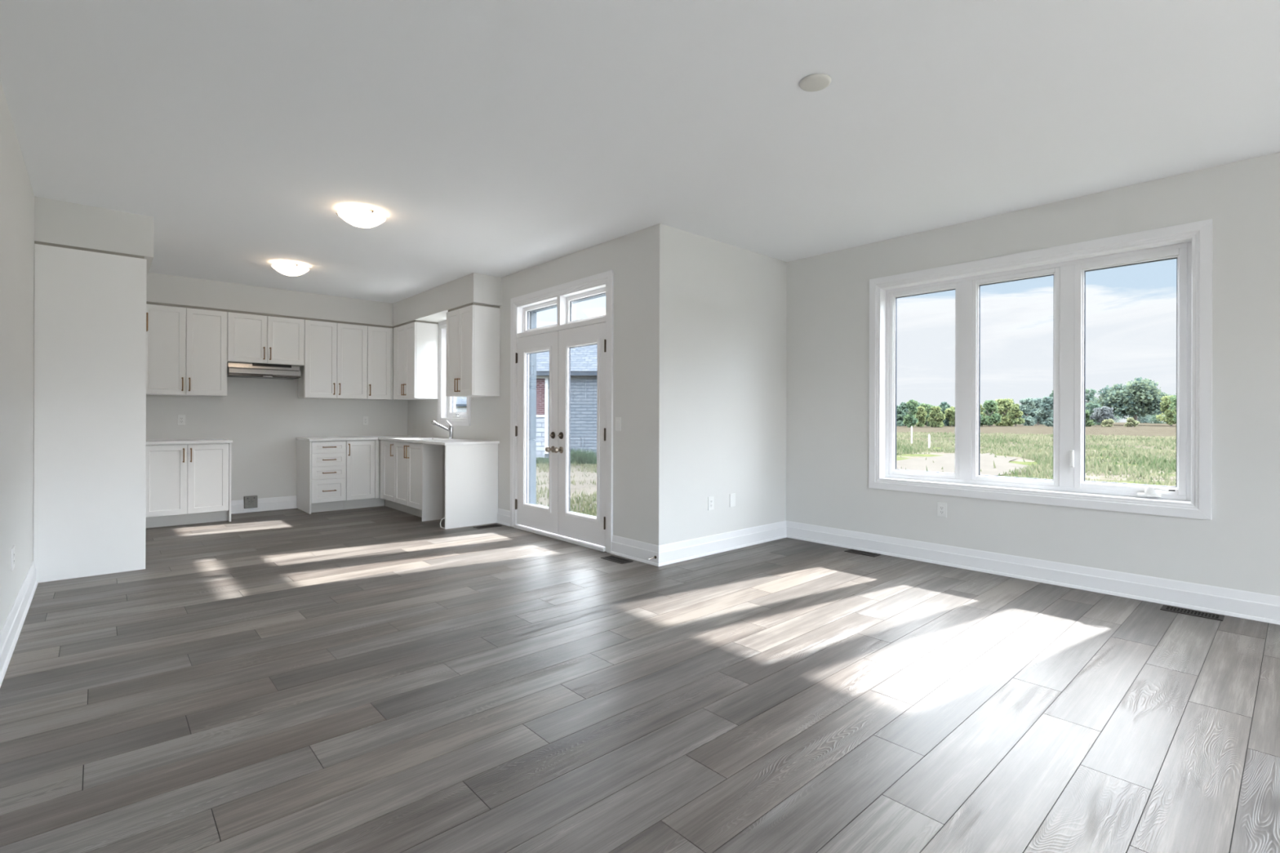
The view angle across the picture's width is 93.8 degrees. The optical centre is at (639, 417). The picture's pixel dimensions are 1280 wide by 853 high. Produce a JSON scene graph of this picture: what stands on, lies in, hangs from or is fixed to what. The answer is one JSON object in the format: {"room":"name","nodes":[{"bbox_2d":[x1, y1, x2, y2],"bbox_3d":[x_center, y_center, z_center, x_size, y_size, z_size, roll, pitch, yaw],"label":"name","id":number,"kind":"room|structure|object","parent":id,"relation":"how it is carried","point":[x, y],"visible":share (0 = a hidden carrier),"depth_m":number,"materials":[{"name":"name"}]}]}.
{"room":"empty living room","nodes":[
{"label":"empty living room","id":0,"kind":"room"},
{"bbox_2d":[0,80,34,633],"bbox_3d":[-2.170,-0.189,1.752,0.190,2.740,12.310,0,0,-42],"label":"wall","id":1,"kind":"structure","parent":0,"point":[16,193],"depth_m":3.28,"materials":[{"name":"paint"}]},
{"bbox_2d":[10,545,14,571],"bbox_3d":[-3.344,0.752,3.196,0.008,0.118,0.115,0,0,-42],"label":"outlet","id":2,"kind":"object","parent":1,"relation":"attached to","point":[12,550],"visible":1,"depth_m":3.16,"materials":[{"name":"white plastic"}]},
{"bbox_2d":[13,551,14,564],"bbox_3d":[-3.342,0.752,3.198,0.003,0.068,0.034,0,0,-42],"label":"receptacle","id":3,"kind":"object","parent":2,"relation":"attached to","point":[13,551],"depth_m":3.19,"materials":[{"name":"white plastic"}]},
{"bbox_2d":[0,560,38,687],"bbox_3d":[-1.120,1.104,0.746,0.026,0.160,9.404,0,0,-42],"label":"baseboard","id":4,"kind":"structure","parent":1,"relation":"attached to","point":[11,631],"depth_m":3.22,"materials":[{"name":"white paint"}]},
{"bbox_2d":[34,195,153,277],"bbox_3d":[-4.378,-1.409,4.832,0.657,0.315,0.993,0,0,-42],"label":"wall","id":5,"kind":"structure","parent":0,"point":[55,221],"depth_m":4.45,"materials":[{"name":"paint"}]},
{"bbox_2d":[34,240,144,258],"bbox_3d":[-4.074,-1.238,4.452,0.600,0.024,0.014,0,0,-42],"label":"trim","id":6,"kind":"structure","parent":5,"relation":"attached to","point":[35,242],"depth_m":4.43,"materials":[{"name":"grey wood"}]},
{"bbox_2d":[146,329,407,500],"bbox_3d":[-4.800,-0.197,7.543,3.671,2.740,0.190,0,0,-42],"label":"wall","id":7,"kind":"structure","parent":0,"point":[263,419],"depth_m":7.50,"materials":[{"name":"paint"}]},
{"bbox_2d":[177,414,185,425],"bbox_3d":[-5.314,0.031,6.945,0.072,0.118,0.008,0,0,-42],"label":"outlet","id":8,"kind":"object","parent":7,"relation":"attached to","point":[181,418],"visible":1,"depth_m":6.94,"materials":[{"name":"white plastic"}]},
{"bbox_2d":[179,417,183,422],"bbox_3d":[-5.313,0.031,6.943,0.034,0.068,0.003,0,0,-42],"label":"receptacle","id":9,"kind":"object","parent":8,"relation":"attached to","point":[181,419],"depth_m":6.94,"materials":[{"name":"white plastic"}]},
{"bbox_2d":[146,303,226,396],"bbox_3d":[-5.426,-0.739,6.596,1.430,0.980,0.370,0,0,-42],"label":"upper cabinet","id":10,"kind":"object","parent":7,"relation":"attached to","point":[186,348],"visible":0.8,"depth_m":6.71,"materials":[{"name":"white paint"}]},
{"bbox_2d":[244,495,257,508],"bbox_3d":[-4.798,1.046,7.384,0.138,0.146,0.053,0,0,-42],"label":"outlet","id":11,"kind":"object","parent":7,"relation":"attached to","point":[251,501],"visible":1,"depth_m":7.36,"materials":[{"name":"grey metal"}]},
{"bbox_2d":[248,499,254,505],"bbox_3d":[-4.782,1.045,7.367,0.068,0.065,0.004,0,0,-42],"label":"receptacle","id":12,"kind":"object","parent":11,"relation":"attached to","point":[251,502],"depth_m":7.37,"materials":[{"name":"grey metal"}]},
{"bbox_2d":[231,495,297,514],"bbox_3d":[-4.723,1.093,7.470,0.788,0.160,0.026,0,0,-42],"label":"baseboard","id":13,"kind":"structure","parent":7,"relation":"attached to","point":[284,502],"depth_m":7.52,"materials":[{"name":"white paint"}]},
{"bbox_2d":[226,311,304,366],"bbox_3d":[-4.596,-0.938,7.344,0.799,0.578,0.370,0,0,-42],"label":"upper cabinet","id":14,"kind":"object","parent":7,"relation":"attached to","point":[251,338],"visible":0.91,"depth_m":7.21,"materials":[{"name":"white paint"}]},
{"bbox_2d":[226,361,301,379],"bbox_3d":[-4.610,-0.565,7.328,0.746,0.164,0.376,0,0,-42],"label":"range hood","id":15,"kind":"object","parent":14,"relation":"attached to","point":[241,370],"visible":0.94,"depth_m":7.20,"materials":[{"name":"metal"}]},
{"bbox_2d":[297,320,367,399],"bbox_3d":[-4.021,-0.735,7.865,0.750,0.980,0.370,0,0,-42],"label":"upper cabinet","id":16,"kind":"object","parent":7,"relation":"attached to","point":[335,366],"visible":0.96,"depth_m":7.73,"materials":[{"name":"white paint"}]},
{"bbox_2d":[362,416,368,425],"bbox_3d":[-3.806,0.050,8.307,0.072,0.118,0.008,0,0,-42],"label":"outlet","id":17,"kind":"object","parent":7,"relation":"attached to","point":[365,419],"visible":1,"depth_m":8.30,"materials":[{"name":"white plastic"}]},
{"bbox_2d":[364,325,392,399],"bbox_3d":[-3.619,-0.734,8.228,0.332,0.980,0.370,0,0,-42],"label":"upper cabinet","id":18,"kind":"object","parent":7,"relation":"attached to","point":[380,340],"visible":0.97,"depth_m":8.12,"materials":[{"name":"white paint"}]},
{"bbox_2d":[146,272,501,329],"bbox_3d":[-3.819,-1.407,6.461,3.671,0.315,2.725,0,0,-42],"label":"wall","id":19,"kind":"structure","parent":0,"point":[160,288],"depth_m":7.13,"materials":[{"name":"paint"}]},
{"bbox_2d":[146,301,393,328],"bbox_3d":[-4.635,-1.240,7.136,3.325,0.024,0.018,0,0,-42],"label":"trim","id":20,"kind":"structure","parent":19,"relation":"attached to","point":[147,302],"depth_m":7.21,"materials":[{"name":"grey wood"}]},
{"bbox_2d":[407,228,644,542],"bbox_3d":[-1.667,-0.188,6.954,0.190,2.740,5.264,0,0,-42],"label":"wall","id":21,"kind":"structure","parent":0,"point":[490,416],"depth_m":5.20,"materials":[{"name":"paint"}]},
{"bbox_2d":[393,321,438,399],"bbox_3d":[-3.022,-0.732,8.036,0.369,0.980,0.746,0,0,-42],"label":"upper cabinet","id":22,"kind":"object","parent":21,"relation":"attached to","point":[415,344],"visible":1,"depth_m":7.81,"materials":[{"name":"white paint"}]},
{"bbox_2d":[393,320,416,328],"bbox_3d":[-3.130,-1.235,7.967,0.018,0.024,0.766,0,0,-42],"label":"trim","id":23,"kind":"structure","parent":22,"relation":"attached to","point":[414,321],"depth_m":7.92,"materials":[{"name":"grey wood"}]},
{"bbox_2d":[416,320,438,324],"bbox_3d":[-2.759,-1.234,7.797,0.306,0.024,0.015,0,0,-42],"label":"trim","id":24,"kind":"structure","parent":22,"relation":"attached to","point":[418,321],"depth_m":7.78,"materials":[{"name":"grey wood"}]},
{"bbox_2d":[437,320,471,426],"bbox_3d":[-2.286,-0.572,7.626,0.210,1.353,0.918,0,0,-42],"label":"window","id":25,"kind":"structure","parent":21,"relation":"in","point":[446,405],"depth_m":7.85,"materials":[{"name":"white paint"}]},
{"bbox_2d":[446,304,500,397],"bbox_3d":[-1.922,-0.728,6.818,0.369,0.980,0.658,0,0,-42],"label":"upper cabinet","id":26,"kind":"object","parent":21,"relation":"attached to","point":[473,331],"visible":1,"depth_m":6.62,"materials":[{"name":"white paint"}]},
{"bbox_2d":[448,302,474,311],"bbox_3d":[-2.014,-1.231,6.731,0.018,0.024,0.626,0,0,-42],"label":"trim","id":27,"kind":"structure","parent":26,"relation":"attached to","point":[470,304],"depth_m":6.71,"materials":[{"name":"grey wood"}]},
{"bbox_2d":[474,302,499,308],"bbox_3d":[-1.689,-1.230,6.613,0.306,0.024,0.016,0,0,-42],"label":"trim","id":28,"kind":"structure","parent":26,"relation":"attached to","point":[475,304],"depth_m":6.60,"materials":[{"name":"grey wood"}]},
{"bbox_2d":[496,508,510,526],"bbox_3d":[-1.501,1.103,6.605,0.026,0.160,0.286,0,0,-42],"label":"baseboard","id":29,"kind":"structure","parent":21,"relation":"attached to","point":[503,516],"depth_m":6.60,"materials":[{"name":"white paint"}]},
{"bbox_2d":[510,270,613,553],"bbox_3d":[-0.764,-0.049,5.910,0.300,2.469,1.728,0,0,-42],"label":"door","id":30,"kind":"structure","parent":21,"relation":"in","point":[556,521],"depth_m":5.87,"materials":[{"name":"white paint"}]},
{"bbox_2d":[522,287,605,332],"bbox_3d":[-0.755,-1.037,5.917,0.148,0.285,1.518,0,0,-42],"label":"window","id":31,"kind":"structure","parent":30,"relation":"attached to","point":[564,304],"depth_m":5.87,"materials":[{"name":"white paint"}]},
{"bbox_2d":[609,534,658,566],"bbox_3d":[-0.046,1.107,4.994,0.026,0.160,0.610,0,0,-42],"label":"baseboard","id":32,"kind":"structure","parent":21,"relation":"attached to","point":[633,549],"depth_m":4.99,"materials":[{"name":"white paint"}]},
{"bbox_2d":[0,500,1279,852],"bbox_3d":[-0.026,1.248,3.564,5.809,0.120,12.500,0,0,-42],"label":"floor","id":33,"kind":"structure","parent":0,"point":[379,679],"depth_m":2.47,"materials":[{"name":"laminate"}]},
{"bbox_2d":[33,243,147,582],"bbox_3d":[-4.356,-0.026,4.795,0.642,2.400,0.944,0,0,-42],"label":"refrigerator surround","id":34,"kind":"object","parent":33,"relation":"on","point":[91,316],"visible":0.96,"depth_m":4.42,"materials":[{"name":"white paint"}]},
{"bbox_2d":[145,443,231,528],"bbox_3d":[-5.327,0.729,6.480,1.428,0.884,0.678,0,0,-42],"label":"base cabinet","id":35,"kind":"object","parent":33,"relation":"on","point":[186,484],"visible":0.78,"depth_m":6.48,"materials":[{"name":"white paint"}]},
{"bbox_2d":[146,438,232,444],"bbox_3d":[-5.332,0.272,6.481,1.454,0.029,0.672,0,0,-42],"label":"countertop","id":36,"kind":"structure","parent":35,"relation":"on","point":[216,440],"depth_m":6.54,"materials":[{"name":"stone"}]},
{"bbox_2d":[296,440,346,514],"bbox_3d":[-4.054,0.733,7.630,0.414,0.884,0.678,0,0,-42],"label":"base cabinet","id":37,"kind":"object","parent":33,"relation":"on","point":[321,464],"visible":0.97,"depth_m":7.42,"materials":[{"name":"white paint"}]},
{"bbox_2d":[343,440,384,509],"bbox_3d":[-3.713,0.734,7.938,0.503,0.884,0.678,0,0,-42],"label":"base cabinet","id":38,"kind":"object","parent":33,"relation":"on","point":[362,456],"visible":0.83,"depth_m":7.69,"materials":[{"name":"white paint"}]},
{"bbox_2d":[379,440,403,511],"bbox_3d":[-3.032,0.736,7.836,0.643,0.884,0.629,0,0,-42],"label":"base cabinet","id":39,"kind":"object","parent":33,"relation":"on","point":[387,448],"visible":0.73,"depth_m":7.62,"materials":[{"name":"white paint"}]},
{"bbox_2d":[395,441,444,521],"bbox_3d":[-2.533,0.738,7.284,0.643,0.884,0.855,0,0,-42],"label":"base cabinet","id":40,"kind":"object","parent":33,"relation":"on","point":[420,468],"visible":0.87,"depth_m":6.92,"materials":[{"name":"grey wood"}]},
{"bbox_2d":[295,435,499,445],"bbox_3d":[-3.008,0.279,7.220,1.440,0.029,2.691,0,0,-42],"label":"countertop","id":41,"kind":"structure","parent":40,"relation":"on","point":[406,438],"depth_m":7.35,"materials":[{"name":"stone"}]},
{"bbox_2d":[431,420,453,439],"bbox_3d":[-2.406,0.152,7.300,0.275,0.227,0.054,0,0,-42],"label":"faucet","id":42,"kind":"object","parent":41,"relation":"on","point":[450,429],"visible":1,"depth_m":7.35,"materials":[{"name":"silver metal"}]},
{"bbox_2d":[444,444,497,528],"bbox_3d":[-1.825,0.740,6.521,0.616,0.884,0.018,0,0,-42],"label":"panel","id":43,"kind":"object","parent":33,"relation":"on","point":[471,471],"visible":1,"depth_m":6.50,"materials":[{"name":"white paint"}]},
{"bbox_2d":[473,524,501,528],"bbox_3d":[-1.645,1.180,6.471,0.278,0.005,0.128,0,0,-42],"label":"floor vent","id":44,"kind":"object","parent":33,"relation":"in","point":[492,525],"visible":1,"depth_m":6.48,"materials":[{"name":"black metal"}]},
{"bbox_2d":[600,555,633,564],"bbox_3d":[-0.193,1.185,4.983,0.126,0.005,0.274,0,0,-42],"label":"floor vent","id":45,"kind":"object","parent":33,"relation":"in","point":[613,558],"visible":1,"depth_m":4.98,"materials":[{"name":"black metal"}]},
{"bbox_2d":[844,549,881,556],"bbox_3d":[1.954,1.191,5.261,0.126,0.005,0.280,0,0,-42],"label":"floor vent","id":46,"kind":"object","parent":33,"relation":"in","point":[854,551],"visible":1,"depth_m":5.25,"materials":[{"name":"black metal"}]},
{"bbox_2d":[1160,604,1224,621],"bbox_3d":[3.374,1.196,3.663,0.126,0.005,0.280,0,0,-42],"label":"floor vent","id":47,"kind":"object","parent":33,"relation":"in","point":[1177,610],"visible":1,"depth_m":3.66,"materials":[{"name":"black metal"}]},
{"bbox_2d":[0,0,1279,303],"bbox_3d":[-0.017,-1.615,3.564,5.809,0.154,12.500,0,0,-42],"label":"ceiling","id":48,"kind":"structure","parent":0,"point":[496,138],"depth_m":3.11,"materials":[{"name":"white paint"}]},
{"bbox_2d":[271,262,309,275],"bbox_3d":[-3.563,-1.504,6.111,0.337,0.117,0.344,0,0,-42],"label":"ceiling light","id":49,"kind":"object","parent":48,"relation":"attached to","point":[290,268],"visible":1,"depth_m":6.03,"materials":[{"name":"white glass"}]},
{"bbox_2d":[336,206,386,227],"bbox_3d":[-2.100,-1.499,4.529,0.337,0.117,0.344,0,0,-42],"label":"ceiling light","id":50,"kind":"object","parent":48,"relation":"attached to","point":[362,217],"visible":1,"depth_m":4.45,"materials":[{"name":"white glass"}]},
{"bbox_2d":[642,223,786,545],"bbox_3d":[0.743,-0.180,5.456,1.758,2.740,0.190,0,0,-42],"label":"wall","id":51,"kind":"structure","parent":0,"point":[715,312],"depth_m":5.22,"materials":[{"name":"paint"}]},
{"bbox_2d":[707,496,714,510],"bbox_3d":[0.618,0.750,5.212,0.072,0.118,0.008,0,0,-42],"label":"outlet","id":52,"kind":"object","parent":51,"relation":"attached to","point":[711,499],"visible":1,"depth_m":5.21,"materials":[{"name":"white plastic"}]},
{"bbox_2d":[658,520,786,566],"bbox_3d":[0.802,1.110,5.367,1.784,0.160,0.026,0,0,-42],"label":"baseboard","id":53,"kind":"structure","parent":51,"relation":"attached to","point":[681,551],"depth_m":5.27,"materials":[{"name":"white paint"}]},
{"bbox_2d":[729,493,735,506],"bbox_3d":[0.836,0.750,5.410,0.074,0.118,0.006,0,0,-42],"label":"blank plate","id":54,"kind":"object","parent":51,"relation":"attached to","point":[732,496],"visible":1,"depth_m":5.41,"materials":[{"name":"white plastic"}]},
{"bbox_2d":[786,151,1279,595],"bbox_3d":[3.764,-0.171,3.565,0.190,2.740,7.046,0,0,-42],"label":"wall","id":55,"kind":"structure","parent":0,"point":[828,331],"depth_m":4.15,"materials":[{"name":"paint"}]},
{"bbox_2d":[937,502,946,517],"bbox_3d":[2.453,0.753,4.865,0.008,0.118,0.072,0,0,-42],"label":"outlet","id":56,"kind":"object","parent":55,"relation":"attached to","point":[941,507],"visible":1,"depth_m":4.86,"materials":[{"name":"white plastic"}]},
{"bbox_2d":[939,505,944,514],"bbox_3d":[2.451,0.753,4.864,0.003,0.068,0.034,0,0,-42],"label":"receptacle","id":57,"kind":"object","parent":56,"relation":"attached to","point":[941,507],"depth_m":4.86,"materials":[{"name":"white plastic"}]},
{"bbox_2d":[786,520,1279,625],"bbox_3d":[3.743,1.119,3.422,0.026,0.160,6.856,0,0,-42],"label":"baseboard","id":58,"kind":"structure","parent":55,"relation":"attached to","point":[1257,606],"depth_m":4.24,"materials":[{"name":"white paint"}]},
{"bbox_2d":[868,218,1212,519],"bbox_3d":[2.848,-0.295,4.564,0.210,1.850,2.204,0,0,-42],"label":"window","id":59,"kind":"structure","parent":55,"relation":"attached to","point":[1190,243],"depth_m":4.32,"materials":[{"name":"white paint"}]},
{"label":"outside","id":60,"kind":"structure","parent":0,"visible":0},
{"bbox_2d":[1112,413,1122,422],"bbox_3d":[252.212,-3.728,320.729,14.710,12.900,10.629,0,0,-42],"label":"tree","id":61,"kind":"object","parent":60,"point":[1115,416],"visible":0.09,"depth_m":318.70,"materials":[{"name":"green plant"}]},
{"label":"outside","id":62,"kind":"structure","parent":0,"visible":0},
{"bbox_2d":[536,422,1176,514],"bbox_3d":[77.537,2.068,137.422,420.000,0.200,420.000,0,0,-42],"label":"ground","id":63,"kind":"structure","parent":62,"point":[1147,429],"depth_m":76.04,"materials":[{"name":"green plant"}]},
{"bbox_2d":[455,396,466,412],"bbox_3d":[-15.377,-0.795,51.612,16.960,5.670,8.960,0,0,-17],"label":"house","id":64,"kind":"structure","parent":63,"relation":"on","point":[460,402],"depth_m":47.75,"materials":[{"name":"grey"}]},
{"bbox_2d":[536,465,596,511],"bbox_3d":[-1.970,1.776,16.946,8.830,0.050,9.962,0,0,-42],"label":"soil","id":65,"kind":"object","parent":63,"relation":"on","point":[578,486],"visible":0.06,"depth_m":15.73,"materials":[{"name":"beige soil"}]},
{"bbox_2d":[536,459,596,516],"bbox_3d":[-3.696,1.721,15.908,9.526,0.210,14.730,0,0,2],"label":"grass","id":66,"kind":"structure","parent":63,"relation":"on","point":[593,513],"depth_m":13.28,"materials":[{"name":"green plant"}]},
{"bbox_2d":[536,447,596,463],"bbox_3d":[-2.095,1.506,23.582,10.556,0.649,1.482,0,0,2],"label":"weeds","id":67,"kind":"object","parent":63,"relation":"on","point":[585,457],"visible":0.12,"depth_m":23.40,"materials":[{"name":"green plant"}]},
{"bbox_2d":[536,344,597,457],"bbox_3d":[-0.890,-0.865,27.243,9.660,5.900,7.260,0,0,2],"label":"house","id":68,"kind":"structure","parent":63,"relation":"on","point":[584,360],"depth_m":24.10,"materials":[{"name":"grey brick"}]},
{"bbox_2d":[896,404,906,426],"bbox_3d":[57.135,-0.289,133.184,3.797,4.962,3.731,0,0,-42],"label":"tree","id":69,"kind":"object","parent":63,"relation":"on","point":[900,414],"visible":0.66,"depth_m":131.96,"materials":[{"name":"green plant"}]},
{"bbox_2d":[900,402,908,426],"bbox_3d":[59.796,-0.639,136.015,3.404,5.755,3.615,0,0,-42],"label":"tree","id":70,"kind":"object","parent":63,"relation":"on","point":[903,405],"visible":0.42,"depth_m":135.22,"materials":[{"name":"green plant"}]},
{"bbox_2d":[902,399,918,427],"bbox_3d":[53.246,-0.726,117.444,3.251,5.690,3.158,0,0,-42],"label":"tree","id":71,"kind":"object","parent":63,"relation":"on","point":[909,420],"visible":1,"depth_m":116.80,"materials":[{"name":"green plant"}]},
{"bbox_2d":[911,426,912,443],"bbox_3d":[18.572,1.275,40.941,0.022,1.340,0.143,0,0,-12],"label":"stake","id":72,"kind":"object","parent":63,"relation":"on","point":[911,427],"visible":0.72,"depth_m":40.92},
{"bbox_2d":[915,406,927,426],"bbox_3d":[57.603,-0.062,123.040,2.855,4.431,2.742,0,0,-42],"label":"tree","id":73,"kind":"object","parent":63,"relation":"on","point":[921,413],"visible":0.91,"depth_m":122.38,"materials":[{"name":"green plant"}]},
{"bbox_2d":[919,403,933,426],"bbox_3d":[64.113,-0.513,133.766,3.542,5.389,3.554,0,0,-42],"label":"tree","id":74,"kind":"object","parent":63,"relation":"on","point":[927,406],"visible":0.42,"depth_m":133.26,"materials":[{"name":"green plant"}]},
{"bbox_2d":[928,434,929,447],"bbox_3d":[17.696,1.493,36.660,0.022,0.900,0.143,0,0,-12],"label":"stake","id":75,"kind":"object","parent":63,"relation":"on","point":[929,434],"visible":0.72,"depth_m":36.65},
{"bbox_2d":[927,405,945,427],"bbox_3d":[58.740,-0.045,118.453,2.971,4.472,3.358,0,0,-42],"label":"tree","id":76,"kind":"object","parent":63,"relation":"on","point":[936,418],"visible":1,"depth_m":117.83,"materials":[{"name":"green plant"}]},
{"bbox_2d":[938,401,951,426],"bbox_3d":[71.316,-0.711,139.971,4.298,5.999,4.538,0,0,-42],"label":"tree","id":77,"kind":"object","parent":63,"relation":"on","point":[943,406],"visible":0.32,"depth_m":139.23,"materials":[{"name":"green plant"}]},
{"bbox_2d":[943,406,955,426],"bbox_3d":[70.395,-0.207,134.818,3.621,4.649,3.689,0,0,-42],"label":"tree","id":78,"kind":"object","parent":63,"relation":"on","point":[949,412],"visible":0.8,"depth_m":134.27,"materials":[{"name":"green plant"}]},
{"bbox_2d":[896,453,1030,475],"bbox_3d":[12.803,1.820,24.212,18.468,0.055,6.451,0,0,-42],"label":"dirt patch","id":79,"kind":"object","parent":63,"relation":"on","point":[947,461],"visible":0.41,"depth_m":22.98,"materials":[{"name":"beige soil"}]},
{"bbox_2d":[980,404,986,425],"bbox_3d":[91.533,-0.776,160.231,3.743,5.934,3.666,0,0,-42],"label":"tree","id":80,"kind":"object","parent":63,"relation":"on","point":[981,407],"visible":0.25,"depth_m":159.65,"materials":[{"name":"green plant"}]},
{"bbox_2d":[980,400,1001,426],"bbox_3d":[78.512,-0.898,134.560,4.630,6.088,4.833,0,0,-42],"label":"tree","id":81,"kind":"object","parent":63,"relation":"on","point":[990,406],"visible":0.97,"depth_m":133.75,"materials":[{"name":"green plant"}]},
{"bbox_2d":[993,398,1018,426],"bbox_3d":[85.611,-1.114,140.609,4.558,6.840,5.840,0,0,-42],"label":"tree","id":82,"kind":"object","parent":63,"relation":"on","point":[1004,406],"visible":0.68,"depth_m":140.06,"materials":[{"name":"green plant"}]},
{"bbox_2d":[1006,403,1024,426],"bbox_3d":[84.243,-0.487,134.545,3.312,5.292,3.383,0,0,-42],"label":"tree","id":83,"kind":"object","parent":63,"relation":"on","point":[1014,414],"visible":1,"depth_m":133.88,"materials":[{"name":"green plant"}]},
{"bbox_2d":[1018,397,1036,426],"bbox_3d":[96.670,-1.284,150.334,5.864,7.194,5.073,0,0,-42],"label":"tree","id":84,"kind":"object","parent":63,"relation":"on","point":[1027,404],"visible":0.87,"depth_m":148.84,"materials":[{"name":"green plant"}]},
{"bbox_2d":[896,431,1176,486],"bbox_3d":[33.219,1.758,36.932,46.338,0.366,68.339,0,0,16],"label":"meadow grass","id":85,"kind":"structure","parent":63,"relation":"on","point":[1002,441],"depth_m":31.38,"materials":[{"name":"green plant"}]},
{"bbox_2d":[1027,397,1044,425],"bbox_3d":[102.862,-1.414,154.964,6.580,7.276,5.263,0,0,-42],"label":"tree","id":86,"kind":"object","parent":63,"relation":"on","point":[1037,402],"visible":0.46,"depth_m":154.81,"materials":[{"name":"green plant"}]},
{"bbox_2d":[1034,395,1053,426],"bbox_3d":[92.954,-1.238,136.600,5.114,7.058,4.579,0,0,-42],"label":"tree","id":87,"kind":"object","parent":63,"relation":"on","point":[1045,411],"visible":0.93,"depth_m":135.52,"materials":[{"name":"green plant"}]},
{"bbox_2d":[1085,409,1094,426],"bbox_3d":[103.441,-0.100,139.970,4.822,4.864,4.461,0,0,-42],"label":"tree","id":88,"kind":"object","parent":63,"relation":"on","point":[1089,422],"visible":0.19,"depth_m":138.58,"materials":[{"name":"green plant"}]},
{"bbox_2d":[1085,388,1099,414],"bbox_3d":[148.024,-3.810,199.377,6.007,12.341,7.368,0,0,-42],"label":"tree","id":89,"kind":"object","parent":63,"relation":"on","point":[1091,395],"visible":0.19,"depth_m":197.81,"materials":[{"name":"green plant"}]},
{"bbox_2d":[1085,402,1102,425],"bbox_3d":[121.250,-0.847,160.641,6.014,6.330,5.684,0,0,-42],"label":"tree","id":90,"kind":"object","parent":63,"relation":"on","point":[1092,405],"visible":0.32,"depth_m":159.65,"materials":[{"name":"green plant"}]},
{"bbox_2d":[1089,405,1117,422],"bbox_3d":[105.775,-0.184,136.795,4.851,4.833,4.885,0,0,-42],"label":"bare shrub","id":91,"kind":"object","parent":63,"relation":"on","point":[1104,413],"visible":0.92,"depth_m":135.95,"materials":[{"name":"grey plant"}]},
{"bbox_2d":[1100,418,1114,426],"bbox_3d":[103.120,1.291,132.144,2.021,2.079,2.540,0,0,-42],"label":"shrub","id":92,"kind":"object","parent":63,"relation":"on","point":[1106,423],"visible":0.98,"depth_m":131.77,"materials":[{"name":"green plant"}]},
{"bbox_2d":[1085,377,1172,420],"bbox_3d":[136.222,-4.426,167.285,22.633,13.618,20.268,0,0,-42],"label":"oak tree","id":93,"kind":"object","parent":63,"relation":"on","point":[1140,397],"visible":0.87,"depth_m":160.86,"materials":[{"name":"green plant"}]},
{"bbox_2d":[1124,417,1139,426],"bbox_3d":[109.326,1.174,133.162,2.492,2.313,2.942,0,0,-42],"label":"shrub","id":94,"kind":"object","parent":63,"relation":"on","point":[1131,423],"visible":1,"depth_m":132.79,"materials":[{"name":"green plant"}]},
{"bbox_2d":[1127,412,1151,422],"bbox_3d":[216.531,-2.528,259.119,10.189,10.493,8.889,0,0,-42],"label":"tree","id":95,"kind":"object","parent":63,"relation":"on","point":[1147,420],"visible":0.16,"depth_m":256.61,"materials":[{"name":"green plant"}]},
{"bbox_2d":[1147,412,1166,423],"bbox_3d":[199.812,-2.878,231.396,10.098,11.065,6.704,0,0,-42],"label":"tree","id":96,"kind":"object","parent":63,"relation":"on","point":[1153,416],"visible":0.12,"depth_m":229.58,"materials":[{"name":"green plant"}]},
{"bbox_2d":[1155,395,1176,426],"bbox_3d":[132.873,-1.606,149.854,4.870,7.839,6.198,0,0,-42],"label":"tree","id":97,"kind":"object","parent":63,"relation":"on","point":[1166,401],"visible":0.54,"depth_m":149.68,"materials":[{"name":"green plant"}]},
{"bbox_2d":[1168,393,1176,422],"bbox_3d":[129.907,-2.144,142.949,6.767,8.905,6.095,0,0,-42],"label":"tree","id":98,"kind":"object","parent":63,"relation":"on","point":[1173,399],"visible":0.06,"depth_m":143.81,"materials":[{"name":"green plant"}]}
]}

